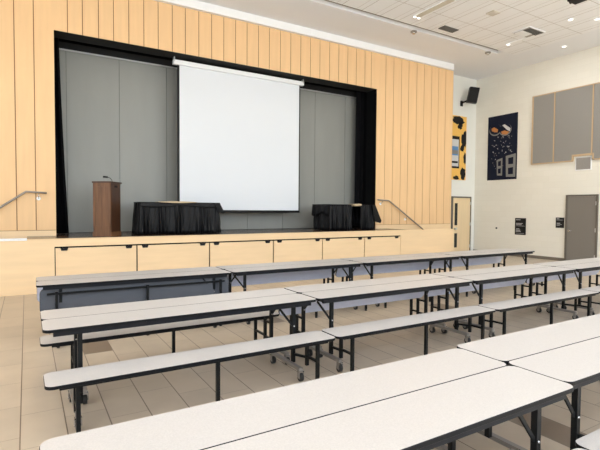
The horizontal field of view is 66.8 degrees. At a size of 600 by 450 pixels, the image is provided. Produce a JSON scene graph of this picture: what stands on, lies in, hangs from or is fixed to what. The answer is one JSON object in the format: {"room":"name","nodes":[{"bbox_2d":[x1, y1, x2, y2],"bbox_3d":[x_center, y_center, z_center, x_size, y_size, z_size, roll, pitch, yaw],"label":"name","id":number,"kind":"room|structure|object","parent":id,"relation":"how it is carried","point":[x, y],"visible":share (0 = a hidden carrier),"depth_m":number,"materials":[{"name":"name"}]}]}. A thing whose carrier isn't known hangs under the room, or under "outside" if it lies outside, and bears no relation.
{"room":"school cafeteria","nodes":[
{"label":"school cafeteria","id":0,"kind":"room"},
{"bbox_2d":[59,39,355,91],"bbox_3d":[-1.845,-2.069,12.730,11.400,6.500,0.850,-1,2,-31],"label":"valance","id":1,"kind":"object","parent":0,"point":[61,40],"depth_m":11.70,"materials":[{"name":"black fabric"}]},
{"bbox_2d":[27,228,403,238],"bbox_3d":[-1.446,0.238,12.124,11.200,0.140,2.260,-1,2,-31],"label":"floor","id":2,"kind":"structure","parent":0,"point":[285,230],"depth_m":11.06,"materials":[{"name":"brown wood"}]},
{"bbox_2d":[54,38,68,233],"bbox_3d":[-5.673,-2.128,10.197,0.830,4.650,0.120,-1,2,-31],"label":"stage curtain","id":3,"kind":"object","parent":2,"relation":"on","point":[61,198],"visible":0.2,"depth_m":10.33,"materials":[{"name":"black fabric"}]},
{"bbox_2d":[92,176,121,235],"bbox_3d":[-4.178,-0.415,9.872,0.436,1.291,0.456,1,2,6],"label":"lectern","id":4,"kind":"object","parent":2,"relation":"on","point":[106,194],"visible":0.99,"depth_m":9.67,"materials":[{"name":"brown wood"}]},
{"bbox_2d":[131,201,223,234],"bbox_3d":[-2.931,-0.180,10.900,2.087,0.764,0.839,-1,2,-31],"label":"draped table","id":5,"kind":"object","parent":2,"relation":"on","point":[161,217],"visible":1,"depth_m":10.54,"materials":[{"name":"black fabric"}]},
{"bbox_2d":[59,41,355,232],"bbox_3d":[-1.872,-2.078,12.830,9.456,4.410,0.150,-1,2,-31],"label":"wall","id":6,"kind":"structure","parent":2,"relation":"on","point":[119,109],"depth_m":11.52,"materials":[{"name":"grey"}]},
{"bbox_2d":[311,204,380,230],"bbox_3d":[1.363,-0.241,13.385,1.953,0.764,0.950,-1,2,-31],"label":"draped table","id":7,"kind":"object","parent":2,"relation":"on","point":[334,217],"visible":1,"depth_m":12.98,"materials":[{"name":"black fabric"}]},
{"bbox_2d":[354,91,366,204],"bbox_3d":[2.122,-2.245,14.881,0.780,4.650,0.120,-1,2,-31],"label":"stage curtain","id":8,"kind":"object","parent":2,"relation":"on","point":[361,97],"visible":0.32,"depth_m":14.76,"materials":[{"name":"black fabric"}]},
{"bbox_2d":[0,0,453,238],"bbox_3d":[-3.354,-2.008,11.175,19.810,6.470,0.762,-1,2,-31],"label":"wall","id":9,"kind":"structure","parent":0,"point":[151,27],"depth_m":11.46,"materials":[{"name":"beige wood"}]},
{"bbox_2d":[0,191,46,208],"bbox_3d":[-6.179,-0.098,9.059,2.003,1.202,0.110,-1,2,-31],"label":"handrail","id":10,"kind":"object","parent":9,"relation":"attached to","point":[24,192],"visible":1,"depth_m":9.29,"materials":[{"name":"silver metal"}]},
{"bbox_2d":[172,56,303,212],"bbox_3d":[-1.535,-2.255,12.278,3.770,3.844,0.130,-1,2,-31],"label":"projection screen","id":11,"kind":"object","parent":9,"relation":"hanging from","point":[238,132],"visible":0.89,"depth_m":12.21,"materials":[{"name":"white fabric"}]},
{"bbox_2d":[377,199,422,229],"bbox_3d":[3.366,-0.245,14.793,2.252,1.154,0.110,-1,2,-31],"label":"handrail","id":12,"kind":"object","parent":9,"relation":"attached to","point":[382,200],"visible":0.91,"depth_m":14.67,"materials":[{"name":"silver metal"}]},
{"bbox_2d":[0,256,599,449],"bbox_3d":[1.133,1.496,6.113,22.200,0.100,15.600,-1,2,-31],"label":"floor","id":13,"kind":"structure","parent":0,"point":[31,415],"depth_m":4.88,"materials":[{"name":"tile"}]},
{"bbox_2d":[36,267,230,347],"bbox_3d":[-2.219,1.047,6.246,2.420,0.740,1.049,-1,2,-30],"label":"table","id":14,"kind":"object","parent":13,"relation":"on","point":[81,290],"visible":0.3,"depth_m":5.91,"materials":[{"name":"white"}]},
{"bbox_2d":[40,288,334,432],"bbox_3d":[-1.059,1.125,4.330,2.435,0.740,1.450,-1,2,-31],"label":"table","id":15,"kind":"object","parent":13,"relation":"on","point":[76,326],"visible":0.94,"depth_m":4.05,"materials":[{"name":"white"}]},
{"bbox_2d":[0,229,452,296],"bbox_3d":[-3.377,0.744,10.223,18.720,1.040,1.038,-1,2,-31],"label":"stage","id":16,"kind":"object","parent":13,"relation":"on","point":[21,262],"visible":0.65,"depth_m":9.40,"materials":[{"name":"brown wood"}]},
{"bbox_2d":[0,238,26,240],"bbox_3d":[-6.253,0.287,7.891,2.600,0.042,0.062,-1,2,-31],"label":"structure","id":17,"kind":"structure","parent":16,"relation":"attached to","point":[14,239],"depth_m":8.45,"materials":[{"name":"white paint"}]},
{"bbox_2d":[55,245,135,275],"bbox_3d":[-4.088,0.852,9.197,1.498,0.848,0.042,-1,2,-31],"label":"storage drawer","id":18,"kind":"object","parent":16,"relation":"in","point":[119,258],"visible":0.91,"depth_m":9.16,"materials":[{"name":"brown wood"}]},
{"bbox_2d":[137,242,208,270],"bbox_3d":[-2.752,0.832,10.000,1.562,0.848,0.042,-1,2,-31],"label":"storage drawer","id":19,"kind":"object","parent":16,"relation":"in","point":[178,255],"visible":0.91,"depth_m":9.96,"materials":[{"name":"brown wood"}]},
{"bbox_2d":[20,230,387,239],"bbox_3d":[-1.177,0.210,10.946,10.450,0.004,0.072,-1,2,-31],"label":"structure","id":20,"kind":"structure","parent":16,"relation":"attached to","point":[376,230],"depth_m":10.09,"materials":[{"name":"brown wood"}]},
{"bbox_2d":[210,240,272,266],"bbox_3d":[-1.366,0.812,10.833,1.618,0.848,0.042,-1,2,-31],"label":"storage drawer","id":21,"kind":"object","parent":16,"relation":"in","point":[237,252],"visible":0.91,"depth_m":10.79,"materials":[{"name":"brown wood"}]},
{"bbox_2d":[273,239,321,262],"bbox_3d":[-0.036,0.792,11.632,1.429,0.848,0.042,-1,2,-31],"label":"storage drawer","id":22,"kind":"object","parent":16,"relation":"in","point":[297,249],"visible":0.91,"depth_m":11.60,"materials":[{"name":"brown wood"}]},
{"bbox_2d":[322,237,363,259],"bbox_3d":[1.193,0.773,12.370,1.383,0.848,0.042,-1,2,-31],"label":"storage drawer","id":23,"kind":"object","parent":16,"relation":"in","point":[332,248],"visible":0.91,"depth_m":12.34,"materials":[{"name":"brown wood"}]},
{"bbox_2d":[364,236,399,256],"bbox_3d":[2.381,0.756,13.084,1.332,0.848,0.042,-1,2,-31],"label":"storage drawer","id":24,"kind":"object","parent":16,"relation":"in","point":[385,245],"visible":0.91,"depth_m":13.05,"materials":[{"name":"brown wood"}]},
{"bbox_2d":[216,259,366,323],"bbox_3d":[-0.081,1.021,7.380,2.385,0.740,1.275,-1,2,-31],"label":"table","id":25,"kind":"object","parent":13,"relation":"on","point":[262,273],"visible":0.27,"depth_m":7.53,"materials":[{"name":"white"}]},
{"bbox_2d":[39,348,585,449],"bbox_3d":[0.211,1.216,2.097,2.430,0.740,1.450,-1,2,-31],"label":"table","id":26,"kind":"object","parent":13,"relation":"on","point":[438,399],"visible":1,"depth_m":2.07,"materials":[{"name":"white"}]},
{"bbox_2d":[278,274,495,371],"bbox_3d":[1.068,1.097,5.518,2.405,0.740,1.275,-1,2,-31],"label":"table","id":27,"kind":"object","parent":13,"relation":"on","point":[337,295],"visible":0.83,"depth_m":5.33,"materials":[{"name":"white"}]},
{"bbox_2d":[335,253,467,307],"bbox_3d":[2.004,0.990,8.633,2.450,0.740,1.275,-1,2,-31],"label":"table","id":28,"kind":"object","parent":13,"relation":"on","point":[372,265],"visible":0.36,"depth_m":8.75,"materials":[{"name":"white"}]},
{"bbox_2d":[431,248,542,293],"bbox_3d":[4.111,0.959,9.882,2.420,0.740,1.275,-1,2,-31],"label":"table","id":29,"kind":"object","parent":13,"relation":"on","point":[487,256],"visible":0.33,"depth_m":10.00,"materials":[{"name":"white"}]},
{"bbox_2d":[428,264,598,337],"bbox_3d":[3.153,1.066,6.770,2.430,0.740,1.275,-1,2,-31],"label":"table","id":30,"kind":"object","parent":13,"relation":"on","point":[494,277],"visible":0.71,"depth_m":6.64,"materials":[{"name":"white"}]},
{"bbox_2d":[457,314,599,449],"bbox_3d":[2.290,1.183,3.398,2.465,0.740,1.450,-1,2,-31],"label":"table","id":31,"kind":"object","parent":13,"relation":"on","point":[568,351],"visible":0.51,"depth_m":2.94,"materials":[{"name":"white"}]},
{"bbox_2d":[525,257,599,315],"bbox_3d":[5.242,1.034,8.025,2.415,0.740,1.275,-1,2,-31],"label":"table","id":32,"kind":"object","parent":13,"relation":"on","point":[589,266],"visible":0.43,"depth_m":7.80,"materials":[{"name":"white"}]},
{"bbox_2d":[197,0,599,79],"bbox_3d":[1.095,-5.318,5.813,22.000,0.200,15.600,-1,2,-31],"label":"ceiling","id":33,"kind":"structure","parent":0,"point":[470,60],"depth_m":12.38,"materials":[{"name":"white"}]},
{"bbox_2d":[154,0,453,70],"bbox_3d":[-3.282,-5.334,10.886,19.720,0.200,0.600,-1,2,-31],"label":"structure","id":34,"kind":"structure","parent":33,"relation":"attached to","point":[196,5],"depth_m":12.53,"materials":[{"name":"white paint"}]},
{"bbox_2d":[325,0,497,50],"bbox_3d":[-2.179,-5.521,9.364,20.050,0.100,0.230,-1,2,-31],"label":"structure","id":35,"kind":"structure","parent":33,"relation":"attached to","point":[325,0],"depth_m":12.54,"materials":[{"name":"beige metal"}]},
{"bbox_2d":[413,0,456,18],"bbox_3d":[3.338,-5.381,11.322,0.220,0.045,1.230,-1,2,-31],"label":"ceiling light","id":36,"kind":"object","parent":33,"relation":"attached to","point":[444,3],"visible":1,"depth_m":11.29,"materials":[{"name":"white paint"}]},
{"bbox_2d":[438,25,458,32],"bbox_3d":[4.125,-5.430,12.633,0.560,0.032,0.230,-1,2,-31],"label":"ceiling vent","id":37,"kind":"object","parent":33,"relation":"in","point":[445,28],"visible":1,"depth_m":12.60,"materials":[{"name":"grey metal"}]},
{"bbox_2d":[486,10,499,15],"bbox_3d":[4.915,-5.386,11.581,0.270,0.032,0.230,-1,2,-31],"label":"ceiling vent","id":38,"kind":"object","parent":33,"relation":"in","point":[493,12],"visible":1,"depth_m":11.55,"materials":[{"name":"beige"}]},
{"bbox_2d":[506,33,542,44],"bbox_3d":[6.550,-5.436,13.315,0.120,0.035,1.100,-1,2,-31],"label":"recessed light","id":39,"kind":"object","parent":33,"relation":"in","point":[522,39],"visible":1,"depth_m":13.37,"materials":[{"name":"white paint"}]},
{"bbox_2d":[512,26,545,37],"bbox_3d":[6.449,-5.417,12.823,0.760,0.040,0.540,-1,2,-31],"label":"ceiling vent","id":40,"kind":"object","parent":33,"relation":"in","point":[529,31],"visible":1,"depth_m":12.75,"materials":[{"name":"white metal"}]},
{"bbox_2d":[567,0,586,4],"bbox_3d":[6.322,-5.228,10.378,0.340,0.240,0.370,-1,2,-31],"label":"ceiling vent","id":41,"kind":"object","parent":33,"relation":"attached to","point":[574,2],"visible":1,"depth_m":10.40,"materials":[{"name":"black metal"}]},
{"bbox_2d":[451,75,476,249],"bbox_3d":[5.845,-2.264,17.229,2.180,6.670,0.150,-1,2,-31],"label":"wall","id":42,"kind":"structure","parent":0,"point":[461,85],"depth_m":17.46,"materials":[{"name":"white paint"}]},
{"bbox_2d":[452,115,466,179],"bbox_3d":[5.682,-2.902,16.997,1.560,2.400,0.035,-1,2,-31],"label":"wall mural","id":43,"kind":"object","parent":42,"relation":"attached to","point":[459,130],"visible":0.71,"depth_m":17.19,"materials":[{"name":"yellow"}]},
{"bbox_2d":[451,196,471,250],"bbox_3d":[6.165,-0.008,17.373,1.080,2.155,0.090,-1,2,-31],"label":"door","id":44,"kind":"structure","parent":42,"relation":"in","point":[460,206],"depth_m":17.39,"materials":[{"name":"brown wood"}]},
{"bbox_2d":[460,87,479,105],"bbox_3d":[6.316,-4.799,16.913,0.710,0.645,0.403,1,2,27],"label":"loudspeaker","id":45,"kind":"object","parent":42,"relation":"attached to","point":[473,92],"visible":1,"depth_m":16.73,"materials":[{"name":"black plastic"}]},
{"bbox_2d":[468,87,479,102],"bbox_3d":[6.383,-4.785,16.722,0.397,0.574,0.063,1,2,10],"label":"grille","id":46,"kind":"object","parent":45,"relation":"attached to","point":[473,93],"depth_m":16.72,"materials":[{"name":"black"}]},
{"bbox_2d":[473,46,599,257],"bbox_3d":[10.586,-2.128,11.650,0.200,6.870,15.600,-1,2,-31],"label":"wall","id":47,"kind":"structure","parent":0,"point":[538,193],"depth_m":15.84,"materials":[{"name":"white paint"}]},
{"bbox_2d":[487,112,517,180],"bbox_3d":[7.412,-2.847,16.694,0.028,2.365,1.200,-1,2,-31],"label":"wall mural","id":48,"kind":"object","parent":47,"relation":"attached to","point":[502,129],"visible":1,"depth_m":16.66,"materials":[{"name":"blue"}]},
{"bbox_2d":[473,249,563,260],"bbox_3d":[10.638,1.268,11.440,0.015,0.100,14.950,-1,2,-31],"label":"baseboard","id":49,"kind":"structure","parent":47,"relation":"attached to","point":[528,256],"depth_m":15.46,"materials":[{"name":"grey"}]},
{"bbox_2d":[515,218,525,234],"bbox_3d":[7.808,0.051,16.122,0.014,0.590,0.410,-1,2,-31],"label":"wall sign","id":50,"kind":"object","parent":47,"relation":"attached to","point":[520,223],"visible":1,"depth_m":16.11,"materials":[{"name":"black"}]},
{"bbox_2d":[531,92,555,164],"bbox_3d":[8.201,-3.230,15.341,0.060,2.330,0.784,-1,2,-31],"label":"acoustic panel","id":51,"kind":"object","parent":47,"relation":"attached to","point":[543,106],"visible":1,"depth_m":15.32,"materials":[{"name":"grey fabric"}]},
{"bbox_2d":[556,217,563,227],"bbox_3d":[8.525,-0.075,14.925,0.014,0.340,0.270,-1,2,-31],"label":"wall sign","id":52,"kind":"object","parent":47,"relation":"attached to","point":[559,221],"visible":1,"depth_m":14.93,"materials":[{"name":"black"}]},
{"bbox_2d":[554,83,593,162],"bbox_3d":[8.712,-3.195,14.491,0.060,2.330,1.179,-1,2,-31],"label":"acoustic panel","id":53,"kind":"object","parent":47,"relation":"attached to","point":[574,107],"visible":1,"depth_m":14.47,"materials":[{"name":"grey fabric"}]},
{"bbox_2d":[564,194,598,260],"bbox_3d":[8.836,0.121,14.332,0.096,2.155,0.970,-1,2,-31],"label":"door","id":54,"kind":"structure","parent":47,"relation":"in","point":[581,211],"depth_m":14.33,"materials":[{"name":"grey metal"}]},
{"bbox_2d":[575,156,591,170],"bbox_3d":[8.882,-1.930,14.265,0.034,0.420,0.480,-1,2,-31],"label":"air vent","id":55,"kind":"object","parent":47,"relation":"in","point":[581,163],"visible":1,"depth_m":14.25,"materials":[{"name":"grey metal"}]},
{"bbox_2d":[592,82,599,159],"bbox_3d":[9.342,-3.152,13.444,0.060,2.330,1.244,-1,2,-31],"label":"acoustic panel","id":56,"kind":"object","parent":47,"relation":"attached to","point":[596,119],"visible":1,"depth_m":13.88,"materials":[{"name":"grey fabric"}]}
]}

